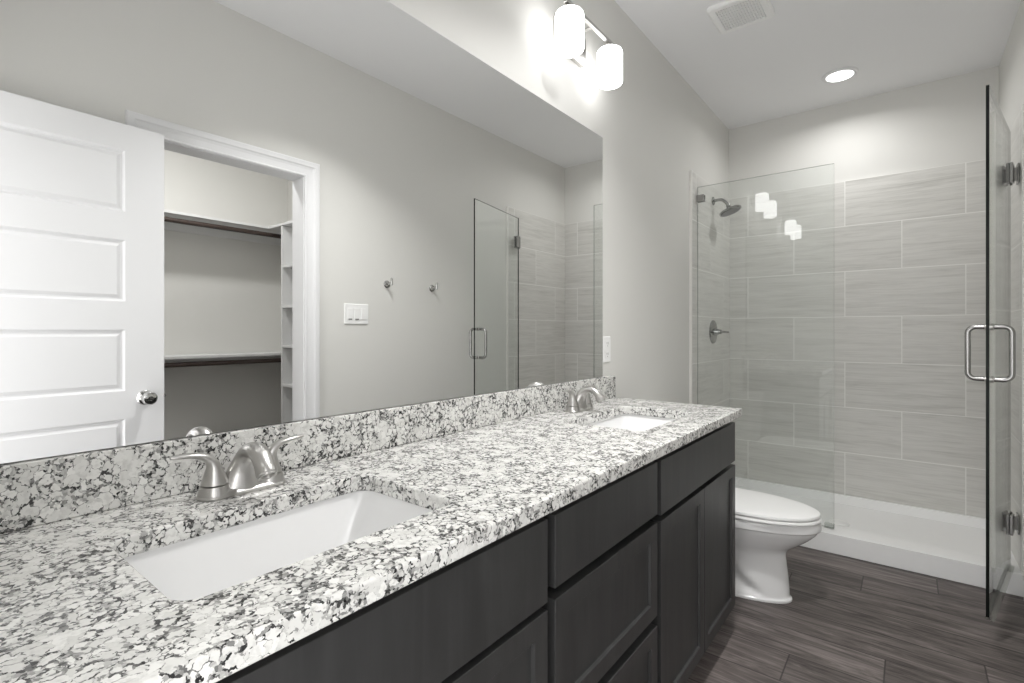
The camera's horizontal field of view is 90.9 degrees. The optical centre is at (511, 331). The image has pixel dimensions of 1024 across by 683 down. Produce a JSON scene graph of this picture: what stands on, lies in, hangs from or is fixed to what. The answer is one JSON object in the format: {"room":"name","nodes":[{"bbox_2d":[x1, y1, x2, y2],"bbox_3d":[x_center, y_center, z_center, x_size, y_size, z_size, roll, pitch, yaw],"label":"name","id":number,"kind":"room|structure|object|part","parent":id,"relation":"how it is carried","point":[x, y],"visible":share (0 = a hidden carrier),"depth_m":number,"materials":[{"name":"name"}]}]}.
{"room":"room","nodes":[
{"label":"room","id":0,"kind":"room"},
{"bbox_2d":[3,0,729,463],"bbox_3d":[0.373,-0.181,2.327,0.127,2.773,4.330,0,0,38],"label":"wall","id":1,"kind":"structure","parent":0,"point":[654,128],"depth_m":2.61,"materials":[{"name":"grey paint"}]},
{"bbox_2d":[0,0,602,463],"bbox_3d":[-0.218,-0.338,1.483,0.008,1.076,2.018,0,0,38],"label":"mirror","id":2,"kind":"object","parent":1,"relation":"attached to","point":[216,215],"visible":1,"depth_m":1.08,"materials":[{"name":"white mirror"}]},
{"bbox_2d":[0,375,615,533],"bbox_3d":[-0.184,0.253,1.518,0.020,0.102,2.135,0,0,38],"label":"backsplash","id":3,"kind":"structure","parent":1,"relation":"attached to","point":[35,492],"depth_m":0.99,"materials":[{"name":"stone"}]},
{"bbox_2d":[553,0,622,89],"bbox_3d":[0.296,-1.142,2.017,0.158,0.204,0.439,0,0,38],"label":"vanity light","id":4,"kind":"object","parent":1,"relation":"attached to","point":[569,41],"visible":1,"depth_m":1.97,"materials":[{"name":"white glass"}]},
{"bbox_3d":[0.213,-1.114,1.871,0.108,0.149,0.108,0,0,38],"label":"lamp shade","id":5,"kind":"part","parent":4,"relation":"part of","materials":[{"name":"white glass"}]},
{"bbox_3d":[0.238,-1.182,2.055,0.022,0.124,0.220,0,0,38],"label":"plate","id":6,"kind":"part","parent":4,"relation":"part of","materials":[{"name":"white glass"}]},
{"bbox_3d":[0.411,-1.114,2.123,0.108,0.149,0.108,0,0,38],"label":"lamp shade","id":7,"kind":"part","parent":4,"relation":"part of","materials":[{"name":"white glass"}]},
{"bbox_2d":[603,336,610,361],"bbox_3d":[0.436,0.080,2.318,0.008,0.118,0.072,0,0,38],"label":"outlet","id":8,"kind":"object","parent":1,"relation":"attached to","point":[606,340],"visible":1,"depth_m":2.31,"materials":[{"name":"white plastic"}]},
{"bbox_2d":[689,170,691,403],"bbox_3d":[1.135,0.037,3.202,0.015,2.126,0.012,0,0,38],"label":"trim","id":9,"kind":"structure","parent":1,"relation":"attached to","point":[690,171],"depth_m":3.20,"materials":[{"name":"tile"}]},
{"bbox_2d":[709,320,728,343],"bbox_3d":[1.457,0.000,3.513,0.112,0.166,0.166,0,0,38],"label":"shower valve","id":10,"kind":"object","parent":1,"relation":"attached to","point":[713,331],"visible":1,"depth_m":3.51,"materials":[{"name":"silver metal"}]},
{"bbox_2d":[712,197,741,216],"bbox_3d":[1.486,-0.876,3.489,0.187,0.147,0.148,0,0,38],"label":"showerhead","id":11,"kind":"object","parent":1,"relation":"attached to","point":[729,210],"visible":1,"depth_m":3.47,"materials":[{"name":"silver metal"}]},
{"bbox_3d":[1.460,-0.899,3.510,0.104,0.066,0.021,0,0,38],"label":"arm","id":12,"kind":"part","parent":11,"relation":"part of","materials":[{"name":"silver metal"}]},
{"bbox_2d":[614,0,1020,128],"bbox_3d":[1.620,-1.608,1.347,3.300,0.080,4.330,0,0,38],"label":"ceiling","id":13,"kind":"structure","parent":0,"point":[775,67],"depth_m":2.76,"materials":[{"name":"white paint"}]},
{"bbox_2d":[707,0,774,33],"bbox_3d":[1.119,-1.559,2.466,0.260,0.016,0.260,0,0,38],"label":"exhaust fan","id":14,"kind":"object","parent":13,"relation":"attached to","point":[727,16],"visible":1,"depth_m":2.46,"materials":[{"name":"white plastic"}]},
{"bbox_2d":[822,67,857,82],"bbox_3d":[1.997,-1.561,3.073,0.188,0.012,0.188,0,0,38],"label":"recessed light","id":15,"kind":"object","parent":13,"relation":"in","point":[842,74],"visible":1,"depth_m":3.06,"materials":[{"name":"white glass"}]},
{"bbox_2d":[686,546,1023,682],"bbox_3d":[1.620,1.238,1.347,3.300,0.065,4.330,0,0,38],"label":"floor","id":16,"kind":"structure","parent":0,"point":[847,619],"depth_m":2.02,"materials":[{"name":"brown wood"}]},
{"bbox_2d":[216,518,547,682],"bbox_3d":[-0.384,0.772,0.831,0.548,0.867,0.792,0,0,38],"label":"base cabinet","id":17,"kind":"object","parent":16,"relation":"on","point":[479,617],"visible":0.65,"depth_m":0.76,"materials":[{"name":"grey wood"}]},
{"bbox_3d":[-0.065,0.806,0.826,0.040,0.549,0.382,0,0,38],"label":"door","id":18,"kind":"part","parent":17,"relation":"part of","materials":[{"name":"grey wood"}]},
{"bbox_2d":[541,461,656,682],"bbox_3d":[0.026,0.772,1.353,0.548,0.867,0.536,0,0,38],"label":"base cabinet","id":19,"kind":"object","parent":16,"relation":"on","point":[601,606],"visible":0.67,"depth_m":1.16,"materials":[{"name":"grey wood"}]},
{"bbox_3d":[0.226,0.429,1.197,0.040,0.144,0.510,0,0,38],"label":"drawer","id":20,"kind":"part","parent":19,"relation":"part of","materials":[{"name":"grey wood"}]},
{"bbox_3d":[0.226,0.943,1.197,0.040,0.274,0.510,0,0,38],"label":"drawer","id":21,"kind":"part","parent":19,"relation":"part of","materials":[{"name":"grey wood"}]},
{"bbox_2d":[649,422,734,682],"bbox_3d":[0.433,0.772,1.871,0.548,0.867,0.782,0,0,38],"label":"base cabinet","id":22,"kind":"object","parent":16,"relation":"on","point":[695,517],"visible":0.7,"depth_m":1.63,"materials":[{"name":"grey wood"}]},
{"bbox_2d":[0,397,741,682],"bbox_3d":[0.033,0.320,1.347,0.573,0.032,2.135,0,0,38],"label":"countertop","id":23,"kind":"structure","parent":22,"relation":"on","point":[73,609],"depth_m":0.73,"materials":[{"name":"stone"}]},
{"bbox_2d":[169,434,303,501],"bbox_3d":[-0.485,0.255,0.944,0.140,0.098,0.244,0,0,38],"label":"faucet","id":24,"kind":"object","parent":23,"relation":"on","point":[256,466],"visible":1,"depth_m":0.93,"materials":[{"name":"silver metal"}]},
{"bbox_3d":[-0.563,0.248,0.910,0.045,0.064,0.094,0,0,38],"label":"handle","id":25,"kind":"part","parent":24,"relation":"part of","materials":[{"name":"silver metal"}]},
{"bbox_3d":[-0.487,0.255,0.946,0.131,0.098,0.092,0,0,38],"label":"spout","id":26,"kind":"part","parent":24,"relation":"part of","materials":[{"name":"silver metal"}]},
{"bbox_3d":[-0.470,0.248,1.029,0.045,0.064,0.094,0,0,38],"label":"handle","id":27,"kind":"part","parent":24,"relation":"part of","materials":[{"name":"silver metal"}]},
{"bbox_2d":[124,491,432,600],"bbox_3d":[-0.344,0.412,0.820,0.340,0.150,0.504,0,0,38],"label":"sink","id":28,"kind":"object","parent":23,"relation":"in","point":[207,564],"visible":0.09,"depth_m":0.91,"materials":[{"name":"white ceramic"}]},
{"bbox_2d":[562,385,605,412],"bbox_3d":[0.295,0.255,1.937,0.140,0.098,0.244,0,0,38],"label":"faucet","id":29,"kind":"object","parent":23,"relation":"on","point":[581,402],"visible":1,"depth_m":1.91,"materials":[{"name":"silver metal"}]},
{"bbox_3d":[0.216,0.248,1.903,0.045,0.064,0.094,0,0,38],"label":"handle","id":30,"kind":"part","parent":29,"relation":"part of","materials":[{"name":"silver metal"}]},
{"bbox_3d":[0.293,0.255,1.938,0.131,0.098,0.092,0,0,38],"label":"spout","id":31,"kind":"part","parent":29,"relation":"part of","materials":[{"name":"silver metal"}]},
{"bbox_3d":[0.309,0.248,2.021,0.045,0.064,0.094,0,0,38],"label":"handle","id":32,"kind":"part","parent":29,"relation":"part of","materials":[{"name":"silver metal"}]},
{"bbox_2d":[587,414,674,430],"bbox_3d":[0.432,0.412,1.807,0.340,0.150,0.519,0,0,38],"label":"sink","id":33,"kind":"object","parent":23,"relation":"in","point":[624,421],"visible":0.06,"depth_m":2.01,"materials":[{"name":"white ceramic"}]},
{"bbox_3d":[0.517,0.807,1.567,0.040,0.558,0.380,0,0,38],"label":"door","id":34,"kind":"part","parent":22,"relation":"part of","materials":[{"name":"grey wood"}]},
{"bbox_3d":[0.755,0.807,1.869,0.040,0.558,0.382,0,0,38],"label":"door","id":35,"kind":"part","parent":22,"relation":"part of","materials":[{"name":"grey wood"}]},
{"bbox_2d":[735,488,821,603],"bbox_3d":[1.034,0.836,2.430,0.786,0.739,0.450,0,0,38],"label":"toilet","id":36,"kind":"object","parent":16,"relation":"on","point":[767,526],"visible":0.37,"depth_m":2.25,"materials":[{"name":"white ceramic"}]},
{"bbox_3d":[1.116,0.799,2.366,0.568,0.020,0.362,0,0,38],"label":"lid","id":37,"kind":"part","parent":36,"relation":"part of","materials":[{"name":"white plastic"}]},
{"bbox_3d":[1.122,0.820,2.361,0.563,0.014,0.368,0,0,38],"label":"seat","id":38,"kind":"part","parent":36,"relation":"part of","materials":[{"name":"white plastic"}]},
{"bbox_2d":[735,477,1023,596],"bbox_3d":[2.004,1.153,3.095,1.511,0.104,0.874,0,0,38],"label":"shower pan","id":39,"kind":"object","parent":16,"relation":"on","point":[940,544],"visible":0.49,"depth_m":2.83,"materials":[{"name":"white plastic"}]},
{"bbox_2d":[696,163,833,527],"bbox_3d":[1.505,0.079,3.053,0.757,2.042,0.040,0,0,38],"label":"glass panel","id":40,"kind":"object","parent":39,"relation":"on","point":[699,198],"visible":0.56,"depth_m":3.28,"materials":[{"name":"clear glass"}]},
{"bbox_2d":[729,66,998,517],"bbox_3d":[2.352,-0.181,3.445,1.628,2.773,0.127,0,0,38],"label":"wall","id":41,"kind":"structure","parent":0,"point":[858,281],"depth_m":3.35,"materials":[{"name":"grey tile"}]},
{"bbox_2d":[999,0,1023,580],"bbox_3d":[1.643,-0.181,1.329,0.127,2.773,4.100,0,0,38],"label":"wall","id":42,"kind":"structure","parent":0,"point":[1011,66],"depth_m":2.44,"materials":[{"name":"grey paint"}]},
{"bbox_2d":[965,85,1019,620],"bbox_3d":[2.095,0.079,2.164,0.746,2.040,0.145,0,0,-41],"label":"shower door","id":43,"kind":"structure","parent":42,"relation":"attached to","point":[1001,523],"depth_m":2.07,"materials":[{"name":"clear glass"}]},
{"bbox_3d":[1.825,0.082,1.984,0.019,0.222,0.067,0,0,-41],"label":"pull handle","id":44,"kind":"part","parent":43,"relation":"part of","materials":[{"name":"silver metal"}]},
{"bbox_3d":[2.078,0.073,2.150,0.701,2.028,0.010,0,0,-41],"label":"pane","id":45,"kind":"part","parent":43,"relation":"part of","materials":[{"name":"clear glass"}]},
{"bbox_3d":[1.875,0.082,1.925,0.019,0.222,0.067,0,0,-41],"label":"pull handle","id":46,"kind":"part","parent":43,"relation":"part of","materials":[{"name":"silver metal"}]},
{"bbox_2d":[1022,104,1023,575],"bbox_3d":[2.313,0.037,2.276,0.015,2.126,0.012,0,0,38],"label":"trim","id":47,"kind":"structure","parent":42,"relation":"attached to","point":[1023,104],"depth_m":2.27,"materials":[{"name":"tile"}]}
]}

